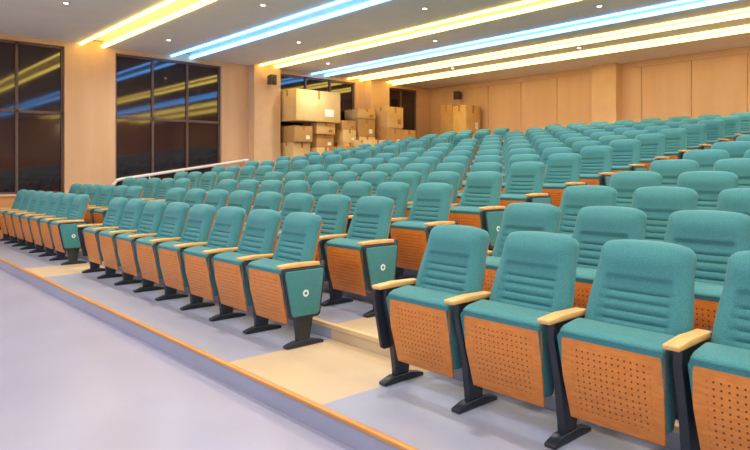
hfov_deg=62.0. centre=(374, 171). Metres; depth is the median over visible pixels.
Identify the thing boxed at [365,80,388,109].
wall
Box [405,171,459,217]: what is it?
chair
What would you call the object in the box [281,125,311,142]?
cardboard box
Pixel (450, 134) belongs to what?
chair
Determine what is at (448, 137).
chair
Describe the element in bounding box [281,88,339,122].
cardboard box
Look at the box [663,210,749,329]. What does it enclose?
chair
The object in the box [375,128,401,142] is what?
cardboard box
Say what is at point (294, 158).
chair
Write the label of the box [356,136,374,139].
cardboard box
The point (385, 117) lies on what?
cardboard box
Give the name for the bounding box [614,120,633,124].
chair
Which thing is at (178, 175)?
chair
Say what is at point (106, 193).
chair
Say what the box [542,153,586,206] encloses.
chair
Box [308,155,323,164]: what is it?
chair
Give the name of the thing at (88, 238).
chair
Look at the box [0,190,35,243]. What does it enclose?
chair
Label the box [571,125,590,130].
chair
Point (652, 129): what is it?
chair
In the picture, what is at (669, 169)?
chair
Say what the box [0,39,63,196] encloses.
window
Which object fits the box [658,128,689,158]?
chair
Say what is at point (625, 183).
chair
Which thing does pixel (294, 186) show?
chair
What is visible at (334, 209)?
chair
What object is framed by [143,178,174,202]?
chair
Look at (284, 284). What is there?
chair
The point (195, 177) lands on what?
chair
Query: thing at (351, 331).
trim
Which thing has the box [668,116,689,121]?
chair
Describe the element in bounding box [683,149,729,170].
chair
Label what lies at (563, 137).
chair
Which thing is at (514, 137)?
chair
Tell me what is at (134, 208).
chair
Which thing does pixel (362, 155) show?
chair
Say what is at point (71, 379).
floor
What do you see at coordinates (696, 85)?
wall
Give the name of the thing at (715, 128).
chair
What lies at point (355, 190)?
chair
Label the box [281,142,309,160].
cardboard box
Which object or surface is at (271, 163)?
chair
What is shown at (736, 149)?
chair
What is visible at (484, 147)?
chair
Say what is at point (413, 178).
chair
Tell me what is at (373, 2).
led strip
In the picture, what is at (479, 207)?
chair
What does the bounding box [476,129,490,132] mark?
chair
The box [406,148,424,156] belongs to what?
chair
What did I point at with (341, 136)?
cardboard box
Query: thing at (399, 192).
chair
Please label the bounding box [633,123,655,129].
chair
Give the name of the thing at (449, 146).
chair
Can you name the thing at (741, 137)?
chair
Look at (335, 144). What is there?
cardboard box
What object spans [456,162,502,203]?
chair
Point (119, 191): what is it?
chair
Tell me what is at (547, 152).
chair
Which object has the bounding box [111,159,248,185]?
handrail
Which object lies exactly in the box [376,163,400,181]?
chair
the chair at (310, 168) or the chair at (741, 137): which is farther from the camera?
the chair at (310, 168)
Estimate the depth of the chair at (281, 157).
13.52 m
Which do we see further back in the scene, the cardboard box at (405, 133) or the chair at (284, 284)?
the cardboard box at (405, 133)
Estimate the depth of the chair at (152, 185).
10.95 m
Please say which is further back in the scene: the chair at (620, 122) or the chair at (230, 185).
the chair at (620, 122)
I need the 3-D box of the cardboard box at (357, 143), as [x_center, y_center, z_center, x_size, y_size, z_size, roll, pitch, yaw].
[-0.153,-0.650,16.929,0.538,0.425,0.684,0,0,-43]
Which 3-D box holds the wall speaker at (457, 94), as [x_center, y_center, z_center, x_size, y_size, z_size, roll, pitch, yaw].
[2.577,-2.360,19.276,0.294,0.257,0.180,0,0,-42]
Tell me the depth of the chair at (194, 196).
8.03 m
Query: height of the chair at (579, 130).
0.973 m
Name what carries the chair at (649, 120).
on the tiers
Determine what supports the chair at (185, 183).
on the tiers
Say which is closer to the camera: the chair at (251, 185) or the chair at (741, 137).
the chair at (741, 137)
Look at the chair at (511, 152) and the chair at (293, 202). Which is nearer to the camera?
the chair at (293, 202)
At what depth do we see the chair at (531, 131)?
13.39 m
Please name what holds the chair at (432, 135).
on the tiers
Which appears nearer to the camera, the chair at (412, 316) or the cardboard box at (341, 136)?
the chair at (412, 316)
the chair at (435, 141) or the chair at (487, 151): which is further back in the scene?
the chair at (435, 141)
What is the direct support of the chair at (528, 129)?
on the tiers
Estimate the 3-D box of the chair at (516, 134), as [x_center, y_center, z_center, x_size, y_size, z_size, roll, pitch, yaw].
[2.741,-0.307,12.751,0.621,0.973,0.474,0,0,43]
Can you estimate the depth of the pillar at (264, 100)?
15.81 m
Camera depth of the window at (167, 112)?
14.44 m
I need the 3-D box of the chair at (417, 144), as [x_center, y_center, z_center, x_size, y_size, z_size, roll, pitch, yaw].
[0.791,-0.195,13.737,0.494,0.973,0.668,0,0,-42]
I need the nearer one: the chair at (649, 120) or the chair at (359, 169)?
the chair at (359, 169)
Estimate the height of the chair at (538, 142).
0.973 m
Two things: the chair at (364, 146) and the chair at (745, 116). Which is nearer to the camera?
the chair at (745, 116)
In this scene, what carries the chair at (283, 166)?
on the tiers
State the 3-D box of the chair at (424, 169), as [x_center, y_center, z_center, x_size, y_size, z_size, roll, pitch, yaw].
[0.427,0.365,8.326,0.621,0.973,0.474,0,0,43]
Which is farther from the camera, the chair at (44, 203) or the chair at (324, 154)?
the chair at (324, 154)
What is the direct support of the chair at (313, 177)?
on the tiers
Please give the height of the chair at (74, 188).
0.971 m
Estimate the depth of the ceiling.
11.74 m
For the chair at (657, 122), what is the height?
0.973 m
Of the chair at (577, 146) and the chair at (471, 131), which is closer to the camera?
the chair at (577, 146)
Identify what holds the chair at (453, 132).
on the tiers
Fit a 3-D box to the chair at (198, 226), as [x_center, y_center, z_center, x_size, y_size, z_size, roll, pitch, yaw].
[-1.891,0.813,6.239,0.621,0.973,0.474,0,0,43]
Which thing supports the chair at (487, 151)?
on the tiers
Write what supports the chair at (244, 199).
on the tiers
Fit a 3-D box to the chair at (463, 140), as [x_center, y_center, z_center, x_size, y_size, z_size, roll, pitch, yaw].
[1.766,-0.196,12.656,0.489,0.971,0.623,0,0,-42]
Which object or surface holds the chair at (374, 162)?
on the tiers
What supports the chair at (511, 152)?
on the tiers
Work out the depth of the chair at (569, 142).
10.07 m
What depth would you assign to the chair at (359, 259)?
5.34 m
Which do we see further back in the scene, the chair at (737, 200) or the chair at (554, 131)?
the chair at (554, 131)
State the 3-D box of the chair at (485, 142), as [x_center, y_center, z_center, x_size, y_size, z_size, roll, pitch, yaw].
[1.970,-0.083,11.276,0.621,0.973,0.474,0,0,43]
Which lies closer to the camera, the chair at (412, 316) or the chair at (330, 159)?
the chair at (412, 316)
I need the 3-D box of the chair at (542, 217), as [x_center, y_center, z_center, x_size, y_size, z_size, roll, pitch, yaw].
[0.937,0.700,4.253,0.489,0.971,0.623,0,0,-42]
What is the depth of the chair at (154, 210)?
7.04 m
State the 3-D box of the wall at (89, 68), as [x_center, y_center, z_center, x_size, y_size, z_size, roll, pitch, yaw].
[-4.851,-0.635,14.504,18.200,4.330,0.250,0,0,-42]
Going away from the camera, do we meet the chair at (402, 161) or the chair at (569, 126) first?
the chair at (402, 161)
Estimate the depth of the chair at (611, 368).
2.81 m
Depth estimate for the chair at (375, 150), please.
13.63 m
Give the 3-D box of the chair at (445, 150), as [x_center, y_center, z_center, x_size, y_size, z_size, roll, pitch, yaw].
[1.002,0.029,11.185,0.621,0.973,0.474,0,0,43]
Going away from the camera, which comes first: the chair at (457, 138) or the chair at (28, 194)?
the chair at (28, 194)
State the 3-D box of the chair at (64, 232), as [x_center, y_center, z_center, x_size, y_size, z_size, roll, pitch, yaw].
[-4.426,0.813,9.040,0.494,0.973,0.668,0,0,-42]
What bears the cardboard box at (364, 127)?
on the cardboard box at (358, 137)
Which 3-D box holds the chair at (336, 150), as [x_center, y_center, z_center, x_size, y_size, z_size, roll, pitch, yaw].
[-0.981,-0.084,14.542,0.489,0.971,0.623,0,0,-42]
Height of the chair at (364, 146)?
0.971 m
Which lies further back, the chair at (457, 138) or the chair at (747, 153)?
the chair at (457, 138)
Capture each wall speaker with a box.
[267,74,276,84]
[454,91,461,99]
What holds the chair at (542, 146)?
on the tiers
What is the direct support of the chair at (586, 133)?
on the tiers
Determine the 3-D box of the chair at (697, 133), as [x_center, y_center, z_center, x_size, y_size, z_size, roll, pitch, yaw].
[5.091,-0.307,10.127,0.494,0.973,0.668,0,0,-42]
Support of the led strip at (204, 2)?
attached to the ceiling
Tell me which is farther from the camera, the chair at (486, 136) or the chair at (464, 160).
the chair at (486, 136)
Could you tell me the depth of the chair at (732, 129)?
11.14 m
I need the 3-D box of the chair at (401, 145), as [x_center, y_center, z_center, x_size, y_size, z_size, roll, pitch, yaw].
[0.382,-0.195,14.206,0.621,0.973,0.474,0,0,43]
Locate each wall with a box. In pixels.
[0,33,430,238]
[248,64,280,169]
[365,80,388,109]
[431,46,749,135]
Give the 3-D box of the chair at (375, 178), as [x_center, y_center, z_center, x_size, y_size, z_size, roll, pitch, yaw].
[-0.152,0.477,7.804,0.621,0.973,0.474,0,0,43]
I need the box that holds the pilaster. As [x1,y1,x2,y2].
[592,62,620,122]
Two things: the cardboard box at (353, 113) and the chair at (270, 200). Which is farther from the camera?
the cardboard box at (353, 113)
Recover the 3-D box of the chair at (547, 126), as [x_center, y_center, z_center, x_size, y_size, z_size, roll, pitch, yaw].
[4.085,-0.644,14.744,0.489,0.971,0.623,0,0,-42]
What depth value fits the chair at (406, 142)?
15.09 m
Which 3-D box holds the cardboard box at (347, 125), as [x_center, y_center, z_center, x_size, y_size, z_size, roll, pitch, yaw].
[-0.924,-1.282,17.297,0.491,0.245,0.639,0,0,-42]
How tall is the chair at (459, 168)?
0.973 m
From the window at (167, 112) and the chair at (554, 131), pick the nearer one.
the chair at (554, 131)
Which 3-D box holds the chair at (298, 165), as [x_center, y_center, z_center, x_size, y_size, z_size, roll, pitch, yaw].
[-1.527,0.253,11.649,0.494,0.973,0.668,0,0,-42]
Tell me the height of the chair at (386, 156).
0.971 m
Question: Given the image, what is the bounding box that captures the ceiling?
[0,0,749,88]
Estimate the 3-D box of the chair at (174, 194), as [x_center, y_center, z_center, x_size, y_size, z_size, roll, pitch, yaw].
[-2.871,0.700,8.481,0.489,0.971,0.623,0,0,-42]
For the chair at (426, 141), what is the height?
0.973 m
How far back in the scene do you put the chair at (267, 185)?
8.12 m
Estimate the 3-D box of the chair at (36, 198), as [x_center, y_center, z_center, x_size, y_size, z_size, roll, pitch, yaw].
[-6.000,0.813,10.802,0.621,0.973,0.474,0,0,43]
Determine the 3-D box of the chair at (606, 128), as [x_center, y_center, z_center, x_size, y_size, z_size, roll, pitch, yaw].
[4.485,-0.419,11.980,0.621,0.973,0.474,0,0,43]
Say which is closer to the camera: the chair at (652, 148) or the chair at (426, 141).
the chair at (652, 148)
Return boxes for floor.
[0,268,353,449]
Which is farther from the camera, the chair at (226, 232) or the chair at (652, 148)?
the chair at (652, 148)
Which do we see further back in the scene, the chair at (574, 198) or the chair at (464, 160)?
the chair at (464, 160)
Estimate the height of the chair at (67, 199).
0.973 m
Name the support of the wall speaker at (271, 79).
attached to the pillar at (264, 100)
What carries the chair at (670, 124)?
on the tiers
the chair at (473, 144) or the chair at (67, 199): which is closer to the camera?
the chair at (67, 199)
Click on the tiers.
(342, 373)
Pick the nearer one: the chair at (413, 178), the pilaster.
the chair at (413, 178)
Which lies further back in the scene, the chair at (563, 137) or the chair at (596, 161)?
the chair at (563, 137)
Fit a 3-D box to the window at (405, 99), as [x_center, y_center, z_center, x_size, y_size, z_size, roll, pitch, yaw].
[0.828,-1.060,19.517,1.350,3.080,0.160,0,0,-42]
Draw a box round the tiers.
[0,241,680,449]
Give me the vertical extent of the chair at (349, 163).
0.971 m
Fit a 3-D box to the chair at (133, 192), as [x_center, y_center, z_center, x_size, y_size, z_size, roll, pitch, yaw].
[-3.846,0.701,9.562,0.494,0.973,0.668,0,0,-42]
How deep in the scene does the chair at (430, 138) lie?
15.60 m
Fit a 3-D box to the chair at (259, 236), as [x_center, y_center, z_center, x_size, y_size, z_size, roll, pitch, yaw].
[-1.115,0.813,5.377,0.621,0.973,0.474,0,0,43]
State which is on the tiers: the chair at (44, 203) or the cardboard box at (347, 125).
the chair at (44, 203)
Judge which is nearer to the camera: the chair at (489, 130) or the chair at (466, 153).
the chair at (466, 153)
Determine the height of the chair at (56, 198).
0.973 m
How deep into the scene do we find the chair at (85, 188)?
11.29 m
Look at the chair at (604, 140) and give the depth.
9.62 m
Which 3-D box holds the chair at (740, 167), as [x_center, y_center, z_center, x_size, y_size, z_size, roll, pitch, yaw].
[3.071,0.365,5.391,0.621,0.973,0.474,0,0,43]
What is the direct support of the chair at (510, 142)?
on the tiers
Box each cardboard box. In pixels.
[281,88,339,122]
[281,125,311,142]
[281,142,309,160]
[303,122,334,134]
[309,134,333,147]
[310,147,328,154]
[329,146,353,150]
[334,129,355,142]
[334,143,353,146]
[335,120,355,129]
[345,109,374,118]
[345,118,374,136]
[354,140,384,146]
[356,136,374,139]
[374,106,402,127]
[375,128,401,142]
[402,130,415,139]
[441,105,457,133]
[453,105,479,133]
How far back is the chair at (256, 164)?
12.94 m
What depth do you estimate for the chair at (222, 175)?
10.69 m
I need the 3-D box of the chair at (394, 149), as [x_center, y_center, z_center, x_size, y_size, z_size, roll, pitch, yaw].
[0.212,-0.083,13.215,0.494,0.973,0.668,0,0,-42]
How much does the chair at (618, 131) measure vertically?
0.973 m
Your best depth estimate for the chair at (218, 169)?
12.42 m
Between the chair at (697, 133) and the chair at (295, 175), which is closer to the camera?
the chair at (295, 175)
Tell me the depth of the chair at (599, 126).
13.01 m
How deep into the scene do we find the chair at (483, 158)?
8.42 m
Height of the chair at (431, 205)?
0.973 m
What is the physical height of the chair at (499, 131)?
0.973 m
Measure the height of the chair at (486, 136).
0.971 m
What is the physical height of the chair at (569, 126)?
0.973 m
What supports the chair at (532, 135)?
on the tiers
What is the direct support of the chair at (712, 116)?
on the tiers
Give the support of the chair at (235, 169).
on the tiers
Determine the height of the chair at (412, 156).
0.973 m
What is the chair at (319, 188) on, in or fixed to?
on the tiers
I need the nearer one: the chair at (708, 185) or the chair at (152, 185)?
the chair at (708, 185)
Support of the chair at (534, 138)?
on the tiers
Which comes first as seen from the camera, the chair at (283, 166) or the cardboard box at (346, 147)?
the chair at (283, 166)
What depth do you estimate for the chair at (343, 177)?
8.25 m
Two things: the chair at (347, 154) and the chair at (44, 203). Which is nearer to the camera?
the chair at (44, 203)
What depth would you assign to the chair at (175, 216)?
6.61 m
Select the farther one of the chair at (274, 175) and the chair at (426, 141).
the chair at (426, 141)
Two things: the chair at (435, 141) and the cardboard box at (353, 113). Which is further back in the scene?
the cardboard box at (353, 113)
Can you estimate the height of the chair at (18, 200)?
0.971 m
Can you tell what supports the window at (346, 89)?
in the wall at (89, 68)
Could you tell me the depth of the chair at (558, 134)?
11.98 m
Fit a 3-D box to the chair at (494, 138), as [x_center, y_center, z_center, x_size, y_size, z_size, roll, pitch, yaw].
[2.161,-0.195,12.229,0.621,0.973,0.474,0,0,43]
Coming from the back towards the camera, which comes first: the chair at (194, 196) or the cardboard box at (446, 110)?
the cardboard box at (446, 110)
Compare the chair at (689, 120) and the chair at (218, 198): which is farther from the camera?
the chair at (689, 120)
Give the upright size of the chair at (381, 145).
0.973 m
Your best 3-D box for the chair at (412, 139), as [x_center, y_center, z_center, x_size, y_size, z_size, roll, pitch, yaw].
[0.758,-0.420,16.108,0.489,0.971,0.623,0,0,-42]
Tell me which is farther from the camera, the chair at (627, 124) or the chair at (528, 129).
the chair at (528, 129)
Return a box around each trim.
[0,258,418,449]
[79,250,679,433]
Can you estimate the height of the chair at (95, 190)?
0.973 m
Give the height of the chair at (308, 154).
0.971 m
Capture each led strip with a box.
[79,0,749,84]
[171,0,735,76]
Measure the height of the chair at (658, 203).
0.973 m
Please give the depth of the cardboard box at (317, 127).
16.46 m
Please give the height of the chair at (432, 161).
0.973 m
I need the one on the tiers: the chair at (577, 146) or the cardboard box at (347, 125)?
the chair at (577, 146)
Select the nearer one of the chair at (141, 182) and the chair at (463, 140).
the chair at (141, 182)
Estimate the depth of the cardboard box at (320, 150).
16.43 m
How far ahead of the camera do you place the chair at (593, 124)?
13.96 m
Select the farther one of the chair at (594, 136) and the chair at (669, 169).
the chair at (594, 136)
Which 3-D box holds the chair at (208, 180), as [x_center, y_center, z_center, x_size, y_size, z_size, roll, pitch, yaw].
[-3.096,0.477,11.074,0.621,0.973,0.474,0,0,43]
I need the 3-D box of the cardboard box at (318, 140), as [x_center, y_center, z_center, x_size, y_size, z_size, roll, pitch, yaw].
[-1.534,-0.825,16.782,0.588,0.345,0.628,0,0,-44]
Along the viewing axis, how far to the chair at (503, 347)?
3.24 m
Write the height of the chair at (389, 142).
0.971 m
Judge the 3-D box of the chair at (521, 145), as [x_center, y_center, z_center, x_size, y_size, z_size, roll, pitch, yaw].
[2.166,0.029,9.892,0.621,0.973,0.474,0,0,43]
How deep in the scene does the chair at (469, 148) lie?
10.71 m
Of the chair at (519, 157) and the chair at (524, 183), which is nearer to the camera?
the chair at (524, 183)
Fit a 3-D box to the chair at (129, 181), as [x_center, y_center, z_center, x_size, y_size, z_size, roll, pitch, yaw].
[-4.847,0.588,11.842,0.489,0.971,0.623,0,0,-42]
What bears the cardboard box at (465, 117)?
on the cardboard box
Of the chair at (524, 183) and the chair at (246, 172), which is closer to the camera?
the chair at (524, 183)
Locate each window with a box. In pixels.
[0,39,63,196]
[115,53,219,186]
[281,74,353,125]
[389,87,415,130]
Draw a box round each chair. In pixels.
[0,189,27,240]
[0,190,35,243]
[8,191,44,246]
[16,191,54,249]
[25,192,64,252]
[34,193,76,256]
[45,194,89,264]
[69,183,81,194]
[77,197,127,272]
[78,184,91,194]
[83,185,114,223]
[88,184,102,204]
[88,185,127,223]
[92,199,145,278]
[100,186,143,214]
[109,200,166,284]
[122,177,134,187]
[128,202,189,292]
[133,178,147,196]
[141,178,160,198]
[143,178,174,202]
[149,204,216,300]
[150,178,190,201]
[165,188,185,205]
[174,172,187,180]
[174,206,246,310]
[183,188,206,208]
[187,171,201,189]
[198,171,217,191]
[203,209,281,321]
[204,189,229,216]
[206,171,234,193]
[211,166,225,174]
[213,190,254,223]
[217,179,237,203]
[225,166,239,179]
[236,166,255,190]
[236,212,325,349]
[237,179,259,205]
[241,191,282,236]
[245,161,259,176]
[251,180,283,210]
[254,165,272,193]
[260,160,274,168]
[263,171,283,180]
[273,156,290,170]
[274,160,290,177]
[274,193,314,250]
[279,180,309,212]
[279,194,351,285]
[280,181,338,212]
[281,171,305,194]
[282,160,308,181]
[289,156,306,171]
[304,165,324,180]
[305,152,319,160]
[307,171,330,193]
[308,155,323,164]
[313,181,372,233]
[319,196,397,317]
[321,151,335,164]
[323,154,341,171]
[326,164,347,180]
[332,171,357,194]
[333,148,345,154]
[338,150,352,163]
[342,158,361,170]
[348,182,410,228]
[349,147,362,157]
[350,164,372,180]
[354,150,370,163]
[358,144,371,149]
[361,171,387,195]
[364,158,384,170]
[365,146,379,157]
[372,225,489,386]
[374,143,387,152]
[376,153,394,163]
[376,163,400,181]
[382,140,394,145]
[382,145,398,156]
[388,157,409,171]
[388,182,457,279]
[391,142,405,156]
[392,171,421,201]
[398,140,411,151]
[398,152,417,163]
[404,137,416,141]
[404,163,430,183]
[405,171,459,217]
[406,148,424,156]
[407,141,423,148]
[414,139,428,151]
[414,156,437,172]
[420,136,433,148]
[422,151,443,163]
[425,134,436,137]
[427,135,450,151]
[429,147,448,158]
[430,138,447,147]
[434,143,452,154]
[435,163,464,190]
[440,133,453,143]
[443,156,468,180]
[444,131,456,139]
[444,231,578,413]
[448,150,471,171]
[449,171,505,250]
[452,134,469,150]
[453,146,473,165]
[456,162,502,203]
[457,132,471,138]
[457,142,476,159]
[460,130,472,138]
[460,139,477,154]
[461,155,502,190]
[466,149,501,179]
[469,145,501,171]
[472,141,501,164]
[474,131,489,150]
[474,137,501,159]
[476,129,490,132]
[476,135,501,154]
[483,202,561,291]
[493,128,508,144]
[499,161,550,205]
[501,154,539,191]
[502,131,522,148]
[502,133,524,153]
[502,136,526,158]
[502,139,528,165]
[502,143,531,172]
[502,148,535,179]
[525,128,542,137]
[527,130,545,140]
[529,132,549,143]
[531,135,553,148]
[534,138,558,153]
[536,142,564,159]
[537,239,696,449]
[540,147,572,167]
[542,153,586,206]
[544,124,561,131]
[547,126,565,134]
[551,128,570,137]
[555,131,576,139]
[559,133,583,143]
[559,185,617,236]
[565,137,591,148]
[566,123,583,128]
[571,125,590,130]
[572,141,600,154]
[572,206,646,307]
[576,127,596,133]
[579,146,613,185]
[582,129,605,136]
[590,121,607,126]
[590,132,614,140]
[596,123,615,128]
[599,135,626,145]
[604,125,625,131]
[609,139,646,172]
[609,171,661,207]
[612,127,636,134]
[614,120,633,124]
[622,130,649,138]
[623,121,643,126]
[631,186,697,241]
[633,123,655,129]
[635,133,670,170]
[641,118,660,123]
[644,126,670,133]
[649,159,698,186]
[651,120,673,125]
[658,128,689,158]
[662,251,749,449]
[663,121,688,127]
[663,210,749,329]
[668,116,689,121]
[676,171,737,209]
[678,124,711,149]
[682,118,705,123]
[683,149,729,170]
[697,119,729,144]
[698,114,720,119]
[711,141,749,158]
[713,158,749,187]
[715,116,744,140]
[716,188,749,215]
[730,112,749,134]
[735,134,749,140]
[743,150,749,157]
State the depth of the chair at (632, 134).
10.13 m
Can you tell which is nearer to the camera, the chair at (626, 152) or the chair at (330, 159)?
the chair at (626, 152)
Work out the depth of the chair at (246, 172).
11.58 m
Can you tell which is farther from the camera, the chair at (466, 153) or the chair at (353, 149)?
the chair at (353, 149)
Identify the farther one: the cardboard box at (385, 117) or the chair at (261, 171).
the cardboard box at (385, 117)
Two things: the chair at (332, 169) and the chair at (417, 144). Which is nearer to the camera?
the chair at (332, 169)
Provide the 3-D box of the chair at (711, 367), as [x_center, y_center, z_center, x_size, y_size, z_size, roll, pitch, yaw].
[1.528,0.813,2.441,0.621,0.973,0.474,0,0,43]
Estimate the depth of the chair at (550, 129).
13.90 m
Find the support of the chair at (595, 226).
on the tiers
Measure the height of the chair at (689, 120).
0.973 m
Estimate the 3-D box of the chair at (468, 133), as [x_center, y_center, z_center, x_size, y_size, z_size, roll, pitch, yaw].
[2.120,-0.531,15.771,0.621,0.973,0.474,0,0,43]
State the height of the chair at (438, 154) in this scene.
0.973 m
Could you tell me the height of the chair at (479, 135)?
0.973 m
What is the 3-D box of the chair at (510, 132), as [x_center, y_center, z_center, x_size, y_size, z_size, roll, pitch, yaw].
[2.926,-0.420,13.700,0.489,0.971,0.623,0,0,-42]

